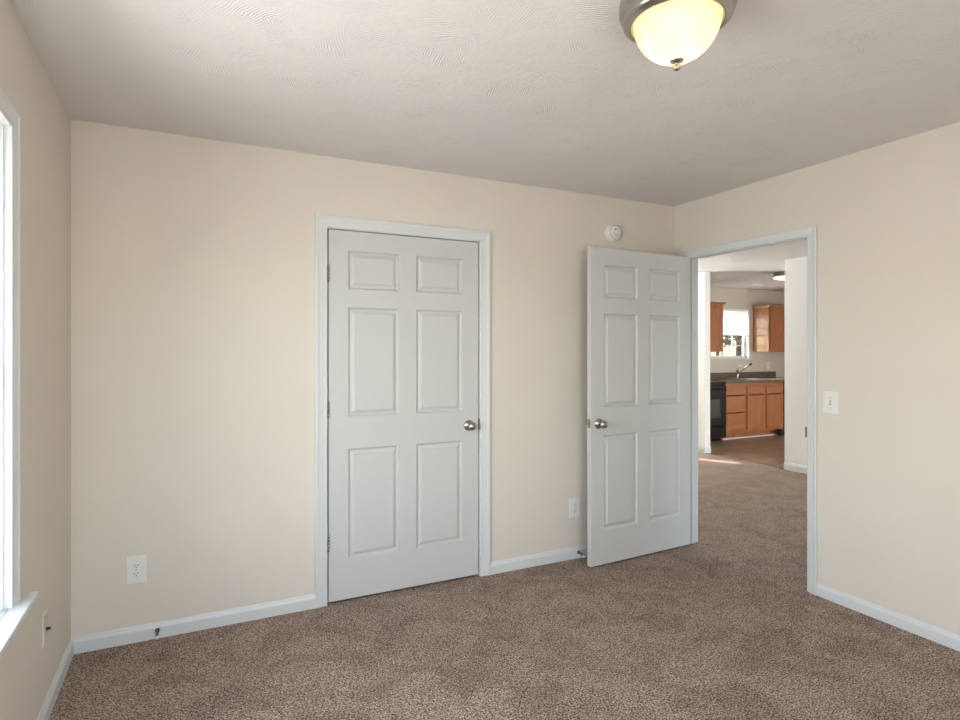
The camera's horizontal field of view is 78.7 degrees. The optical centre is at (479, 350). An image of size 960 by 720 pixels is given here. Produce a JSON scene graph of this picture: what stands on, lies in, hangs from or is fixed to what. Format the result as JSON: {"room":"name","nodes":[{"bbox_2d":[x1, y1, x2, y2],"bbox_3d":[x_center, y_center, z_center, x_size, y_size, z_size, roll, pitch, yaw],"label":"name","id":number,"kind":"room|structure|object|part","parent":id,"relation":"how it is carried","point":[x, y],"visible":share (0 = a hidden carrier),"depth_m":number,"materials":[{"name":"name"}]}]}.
{"room":"empty bedroom","nodes":[
{"label":"empty bedroom","id":0,"kind":"room"},
{"bbox_2d":[0,0,70,719],"bbox_3d":[-0.985,0.165,0.753,0.120,2.440,4.224,0,0,-26],"label":"wall","id":1,"kind":"structure","parent":0,"point":[28,670],"depth_m":2.12,"materials":[{"name":"paint"}]},
{"bbox_2d":[0,87,38,656],"bbox_3d":[-1.176,0.031,1.198,0.168,1.529,1.469,0,0,-26],"label":"window","id":2,"kind":"structure","parent":1,"relation":"in","point":[15,605],"depth_m":1.76,"materials":[{"name":"white"}]},
{"bbox_3d":[-1.132,0.021,1.206,0.018,1.509,1.361,0,0,-26],"label":"casing","id":3,"kind":"part","parent":2,"relation":"part of","materials":[{"name":"white"}]},
{"bbox_3d":[-1.176,0.786,1.198,0.168,0.020,1.469,0,0,-26],"label":"sill","id":4,"kind":"part","parent":2,"relation":"part of","materials":[{"name":"white wood"}]},
{"bbox_2d":[42,608,50,647],"bbox_3d":[-1.618,1.037,2.192,0.020,0.120,0.074,0,0,-26],"label":"cable plate","id":5,"kind":"object","parent":1,"relation":"attached to","point":[45,628],"visible":1,"depth_m":2.18,"materials":[{"name":"beige plastic"}]},
{"bbox_3d":[-1.624,1.037,2.189,0.006,0.120,0.074,0,0,-26],"label":"plate","id":6,"kind":"part","parent":5,"relation":"part of","materials":[{"name":"beige plastic"}]},
{"bbox_2d":[37,639,73,719],"bbox_3d":[-0.923,1.347,0.777,0.013,0.075,4.211,0,0,-26],"label":"baseboard","id":7,"kind":"structure","parent":1,"relation":"attached to","point":[47,707],"depth_m":2.34,"materials":[{"name":"white wood"}]},
{"bbox_2d":[71,119,673,636],"bbox_3d":[-0.299,0.165,3.509,3.792,2.440,0.110,0,0,-26],"label":"wall","id":8,"kind":"structure","parent":0,"point":[193,258],"depth_m":2.99,"materials":[{"name":"paint"}]},
{"bbox_2d":[126,554,146,584],"bbox_3d":[-1.634,1.043,2.783,0.085,0.130,0.009,0,0,-26],"label":"wall outlet","id":9,"kind":"object","parent":8,"relation":"attached to","point":[136,566],"visible":1,"depth_m":2.78,"materials":[{"name":"white plastic"}]},
{"bbox_2d":[132,571,139,576],"bbox_3d":[-1.633,1.062,2.781,0.034,0.028,0.004,0,0,-26],"label":"receptacle","id":10,"kind":"object","parent":9,"relation":"attached to","point":[134,573],"depth_m":2.78,"materials":[{"name":"white plastic"}]},
{"bbox_2d":[132,563,139,568],"bbox_3d":[-1.633,1.023,2.781,0.034,0.028,0.004,0,0,-26],"label":"receptacle","id":11,"kind":"object","parent":9,"relation":"attached to","point":[134,565],"depth_m":2.78,"materials":[{"name":"white plastic"}]},
{"bbox_2d":[155,628,159,639],"bbox_3d":[-1.535,1.348,2.786,0.022,0.028,0.066,0,0,-26],"label":"door stop","id":12,"kind":"object","parent":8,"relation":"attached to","point":[157,630],"visible":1,"depth_m":2.79,"materials":[{"name":"grey metal"}]},
{"bbox_2d":[71,594,314,653],"bbox_3d":[-1.375,1.347,2.909,1.090,0.075,0.013,0,0,-26],"label":"baseboard","id":13,"kind":"structure","parent":8,"relation":"attached to","point":[144,632],"depth_m":2.88,"materials":[{"name":"white wood"}]},
{"bbox_2d":[315,214,489,608],"bbox_3d":[-0.426,0.326,3.410,1.056,2.117,0.176,0,0,-26],"label":"door","id":14,"kind":"structure","parent":8,"relation":"in","point":[402,310],"depth_m":3.37,"materials":[{"name":"grey paint"}]},
{"bbox_3d":[-0.054,0.457,3.534,0.052,0.052,0.068,0,0,-26],"label":"knob","id":15,"kind":"part","parent":14,"relation":"part of","materials":[{"name":"silver metal"}]},
{"bbox_2d":[490,545,586,574],"bbox_3d":[0.744,1.347,3.956,1.526,0.075,0.013,0,0,-26],"label":"baseboard","id":16,"kind":"structure","parent":8,"relation":"attached to","point":[511,564],"depth_m":3.76,"materials":[{"name":"white wood"}]},
{"bbox_2d":[569,497,579,517],"bbox_3d":[0.631,1.047,3.902,0.085,0.130,0.009,0,0,-26],"label":"wall outlet","id":17,"kind":"object","parent":8,"relation":"attached to","point":[574,503],"visible":1,"depth_m":3.90,"materials":[{"name":"white plastic"}]},
{"bbox_2d":[605,224,621,242],"bbox_3d":[0.924,-0.808,4.028,0.132,0.132,0.043,0,0,-26],"label":"smoke detector","id":18,"kind":"object","parent":8,"relation":"attached to","point":[613,232],"visible":1,"depth_m":4.01,"materials":[{"name":"white plastic"}]},
{"bbox_2d":[9,0,959,291],"bbox_3d":[2.818,-1.115,4.749,10.480,0.120,8.260,0,0,-26],"label":"ceiling","id":19,"kind":"structure","parent":0,"point":[551,94],"depth_m":2.33,"materials":[{"name":"white paint"}]},
{"bbox_2d":[619,0,737,70],"bbox_3d":[0.582,-0.941,1.731,0.333,0.229,0.333,0,0,-26],"label":"ceiling light","id":20,"kind":"object","parent":19,"relation":"attached to","point":[675,33],"visible":1,"depth_m":1.66,"materials":[{"name":"white glass"}]},
{"bbox_2d":[772,271,784,279],"bbox_3d":[4.144,-1.004,7.914,0.352,0.102,0.352,0,0,-26],"label":"ceiling light","id":21,"kind":"object","parent":19,"relation":"attached to","point":[780,275],"visible":0.44,"depth_m":7.85,"materials":[{"name":"white glass"}]},
{"bbox_3d":[4.144,-0.972,7.914,0.332,0.038,0.332,0,0,-26],"label":"lamp shade","id":22,"kind":"part","parent":21,"relation":"part of","materials":[{"name":"white glass"}]},
{"bbox_2d":[49,435,959,719],"bbox_3d":[2.818,1.445,4.749,10.480,0.120,8.260,0,0,-26],"label":"floor","id":23,"kind":"structure","parent":0,"point":[726,624],"depth_m":2.69,"materials":[{"name":"carpet"}]},
{"bbox_2d":[710,380,726,440],"bbox_3d":[3.301,0.840,9.042,0.758,1.090,0.689,0,0,-26],"label":"range","id":24,"kind":"object","parent":23,"relation":"on","point":[717,388],"visible":0.14,"depth_m":8.87,"materials":[{"name":"black metal"}]},
{"bbox_3d":[3.418,1.245,8.805,0.750,0.170,0.038,0,0,-26],"label":"storage drawer","id":25,"kind":"part","parent":24,"relation":"part of","materials":[{"name":"black metal"}]},
{"bbox_3d":[3.419,0.845,8.803,0.750,0.610,0.042,0,0,-26],"label":"oven door","id":26,"kind":"part","parent":24,"relation":"part of","materials":[{"name":"black ceramic"}]},
{"bbox_3d":[3.417,0.512,8.808,0.750,0.041,0.032,0,0,-26],"label":"trim","id":27,"kind":"part","parent":24,"relation":"part of","materials":[{"name":"black ceramic"}]},
{"bbox_2d":[710,380,725,382],"bbox_3d":[3.287,0.480,9.071,0.758,0.020,0.625,0,0,-26],"label":"cooktop","id":28,"kind":"object","parent":24,"relation":"in","point":[711,381],"depth_m":8.90,"materials":[{"name":"black glass"}]},
{"bbox_2d":[721,383,745,439],"bbox_3d":[3.837,0.949,9.360,0.460,0.872,0.624,0,0,-26],"label":"base cabinet","id":29,"kind":"object","parent":23,"relation":"on","point":[736,392],"visible":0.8,"depth_m":9.09,"materials":[{"name":"brown wood"}]},
{"bbox_3d":[3.968,1.112,9.087,0.426,0.275,0.018,0,0,-26],"label":"drawer","id":30,"kind":"part","parent":29,"relation":"part of","materials":[{"name":"brown wood"}]},
{"bbox_3d":[3.968,0.835,9.087,0.426,0.250,0.018,0,0,-26],"label":"drawer","id":31,"kind":"part","parent":29,"relation":"part of","materials":[{"name":"brown wood"}]},
{"bbox_3d":[3.968,0.622,9.087,0.426,0.145,0.018,0,0,-26],"label":"drawer","id":32,"kind":"part","parent":29,"relation":"part of","materials":[{"name":"brown wood"}]},
{"bbox_2d":[705,453,783,468],"bbox_3d":[3.293,1.382,7.354,0.042,0.008,1.150,0,0,-26],"label":"threshold","id":33,"kind":"object","parent":23,"relation":"on","point":[705,453],"visible":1,"depth_m":7.33,"materials":[{"name":"brown"}]},
{"bbox_2d":[742,382,782,436],"bbox_3d":[4.439,0.949,9.658,0.880,0.872,0.624,0,0,-26],"label":"base cabinet","id":34,"kind":"object","parent":23,"relation":"on","point":[764,400],"visible":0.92,"depth_m":9.39,"materials":[{"name":"brown wood"}]},
{"bbox_2d":[710,371,784,383],"bbox_3d":[4.509,0.442,9.697,1.965,0.139,0.644,0,0,-26],"label":"countertop","id":35,"kind":"structure","parent":34,"relation":"on","point":[770,374],"depth_m":9.84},
{"bbox_2d":[736,363,751,377],"bbox_3d":[4.373,0.336,9.708,0.060,0.263,0.315,0,0,-26],"label":"faucet","id":36,"kind":"object","parent":35,"relation":"on","point":[737,369],"visible":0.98,"depth_m":9.79,"materials":[{"name":"silver metal"}]},
{"bbox_2d":[726,378,771,379],"bbox_3d":[4.448,0.541,9.670,0.776,0.146,0.436,0,0,-26],"label":"sink","id":37,"kind":"object","parent":35,"relation":"in","point":[726,378],"visible":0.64,"depth_m":9.74,"materials":[{"name":"silver metal"}]},
{"bbox_2d":[722,434,777,439],"bbox_3d":[4.338,1.376,9.339,1.330,0.018,0.014,0,0,-26],"label":"trim","id":38,"kind":"structure","parent":34,"relation":"attached to","point":[768,434],"depth_m":9.30,"materials":[{"name":"white wood"}]},
{"bbox_3d":[4.375,0.622,9.288,0.402,0.145,0.018,0,0,-26],"label":"drawer","id":39,"kind":"part","parent":34,"relation":"part of","materials":[{"name":"brown wood"}]},
{"bbox_3d":[4.375,0.980,9.288,0.402,0.540,0.018,0,0,-26],"label":"cabinet door","id":40,"kind":"part","parent":34,"relation":"part of","materials":[{"name":"brown wood"}]},
{"bbox_3d":[4.771,0.622,9.484,0.402,0.145,0.018,0,0,-26],"label":"drawer","id":41,"kind":"part","parent":34,"relation":"part of","materials":[{"name":"brown wood"}]},
{"bbox_3d":[4.771,0.980,9.484,0.402,0.540,0.018,0,0,-26],"label":"cabinet door","id":42,"kind":"part","parent":34,"relation":"part of","materials":[{"name":"brown wood"}]},
{"bbox_2d":[778,429,784,435],"bbox_3d":[4.914,1.332,9.515,0.160,0.110,0.070,0,0,-26],"label":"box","id":43,"kind":"object","parent":23,"relation":"on","point":[781,432],"visible":0.76,"depth_m":9.47,"materials":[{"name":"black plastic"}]},
{"bbox_2d":[783,382,784,428],"bbox_3d":[5.120,0.951,9.967,0.600,0.868,0.602,0,0,-26],"label":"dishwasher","id":44,"kind":"object","parent":23,"relation":"on","point":[783,382],"visible":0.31,"depth_m":9.60,"materials":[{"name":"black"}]},
{"bbox_2d":[710,287,784,376],"bbox_3d":[2.716,0.165,9.249,6.678,2.440,0.140,0,0,-26],"label":"wall","id":45,"kind":"structure","parent":0,"point":[735,298],"depth_m":10.14,"materials":[{"name":"beige paint"}]},
{"bbox_2d":[710,302,726,351],"bbox_3d":[3.574,-0.372,9.395,0.670,0.790,0.356,0,0,-26],"label":"upper cabinet","id":46,"kind":"object","parent":45,"relation":"attached to","point":[716,308],"visible":0.3,"depth_m":9.34,"materials":[{"name":"brown wood"}]},
{"bbox_3d":[3.574,-0.749,9.395,0.670,0.036,0.356,0,0,-26],"label":"crown moulding","id":47,"kind":"part","parent":46,"relation":"part of","materials":[{"name":"brown wood"}]},
{"bbox_2d":[710,308,752,359],"bbox_3d":[4.221,-0.276,9.970,1.020,0.858,0.160,0,0,-26],"label":"window","id":48,"kind":"structure","parent":45,"relation":"in","point":[745,339],"depth_m":10.11,"materials":[{"name":"white plastic"}]},
{"bbox_3d":[4.206,-0.082,10.001,0.896,0.434,0.028,0,0,-26],"label":"sash","id":49,"kind":"part","parent":48,"relation":"part of","materials":[{"name":"white plastic"}]},
{"bbox_3d":[4.221,0.144,9.970,1.020,0.018,0.160,0,0,-26],"label":"sill","id":50,"kind":"part","parent":48,"relation":"part of","materials":[{"name":"white"}]},
{"bbox_2d":[723,309,748,335],"bbox_3d":[4.237,-0.476,9.939,0.913,0.451,0.038,0,0,-26],"label":"window blind","id":51,"kind":"object","parent":48,"relation":"attached to","point":[734,321],"visible":0.56,"depth_m":10.00,"materials":[{"name":"white fabric"}]},
{"bbox_2d":[710,371,775,378],"bbox_3d":[4.372,0.423,9.976,1.965,0.101,0.021,0,0,-26],"label":"backsplash","id":52,"kind":"structure","parent":45,"relation":"attached to","point":[725,375],"depth_m":10.04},
{"bbox_2d":[752,305,784,351],"bbox_3d":[5.156,-0.372,10.177,0.820,0.790,0.356,0,0,-26],"label":"upper cabinet","id":53,"kind":"object","parent":45,"relation":"attached to","point":[768,320],"visible":0.69,"depth_m":9.99,"materials":[{"name":"brown wood"}]},
{"bbox_3d":[5.156,-0.749,10.177,0.820,0.036,0.356,0,0,-26],"label":"crown moulding","id":54,"kind":"part","parent":53,"relation":"part of","materials":[{"name":"brown wood"}]},
{"bbox_3d":[5.060,-0.358,9.976,0.340,0.746,0.018,0,0,-26],"label":"cabinet door","id":55,"kind":"part","parent":53,"relation":"part of","materials":[{"name":"brown wood"}]},
{"bbox_3d":[5.374,-0.358,10.131,0.340,0.746,0.018,0,0,-26],"label":"cabinet door","id":56,"kind":"part","parent":53,"relation":"part of","materials":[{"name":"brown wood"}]},
{"bbox_2d":[698,256,806,473],"bbox_3d":[4.265,0.165,5.464,0.113,2.440,8.020,0,0,-26],"label":"wall","id":57,"kind":"structure","parent":0,"point":[795,268],"depth_m":6.74,"materials":[{"name":"paint"}]},
{"bbox_2d":[706,446,710,452],"bbox_3d":[3.071,1.342,7.895,0.100,0.086,0.013,0,0,-26],"label":"baseboard","id":58,"kind":"structure","parent":57,"relation":"attached to","point":[708,449],"depth_m":7.89,"materials":[{"name":"white wood"}]},
{"bbox_2d":[674,122,959,634],"bbox_3d":[2.385,0.165,2.480,0.110,2.440,4.334,0,0,-26],"label":"wall","id":59,"kind":"structure","parent":0,"point":[887,216],"depth_m":3.00,"materials":[{"name":"paint"}]},
{"bbox_2d":[586,225,817,594],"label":"door","id":60,"kind":"structure","parent":59,"relation":"in","point":[642,420],"depth_m":3.91,"materials":[{"name":"grey paint"}]},
{"bbox_3d":[0.775,0.468,3.709,0.052,0.052,0.068,0,0,-26],"label":"knob","id":61,"kind":"part","parent":60,"relation":"part of","materials":[{"name":"silver metal"}]},
{"bbox_3d":[1.674,0.339,3.776,0.018,2.092,1.035,0,0,-26],"label":"casing","id":62,"kind":"part","parent":60,"relation":"part of","materials":[{"name":"white wood"}]},
{"bbox_2d":[823,391,837,414],"bbox_3d":[1.937,0.291,3.243,0.019,0.125,0.085,0,0,-26],"label":"light switch","id":63,"kind":"object","parent":59,"relation":"attached to","point":[830,399],"visible":1,"depth_m":3.24,"materials":[{"name":"white plastic"}]},
{"bbox_2d":[816,583,959,651],"bbox_3d":[2.598,1.350,1.911,0.013,0.069,3.126,0,0,-26],"label":"baseboard","id":64,"kind":"structure","parent":59,"relation":"attached to","point":[938,635],"depth_m":2.95,"materials":[{"name":"white wood"}]},
{"label":"outside","id":65,"kind":"structure","parent":0,"visible":0},
{"bbox_2d":[711,348,735,355],"bbox_3d":[25.602,0.635,83.649,180.000,2.900,112.680,0,0,-26],"label":"ground","id":66,"kind":"structure","parent":65,"point":[726,351],"depth_m":58.69,"materials":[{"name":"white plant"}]},
{"bbox_2d":[716,336,741,355],"bbox_3d":[15.353,-1.911,37.703,5.332,5.607,5.388,0,0,-26],"label":"tree","id":67,"kind":"object","parent":66,"relation":"on","point":[725,340],"visible":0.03,"depth_m":37.13,"materials":[{"name":"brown plant"}]},
{"bbox_3d":[15.353,-2.385,37.703,5.332,4.658,5.388,0,0,-26],"label":"crown","id":68,"kind":"part","parent":67,"relation":"part of","materials":[{"name":"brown plant"}]},
{"bbox_2d":[723,336,741,355],"bbox_3d":[19.228,-2.298,43.523,5.981,6.179,5.834,0,0,-26],"label":"tree","id":69,"kind":"object","parent":66,"relation":"on","point":[738,348],"visible":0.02,"depth_m":43.39,"materials":[{"name":"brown plant"}]}
]}

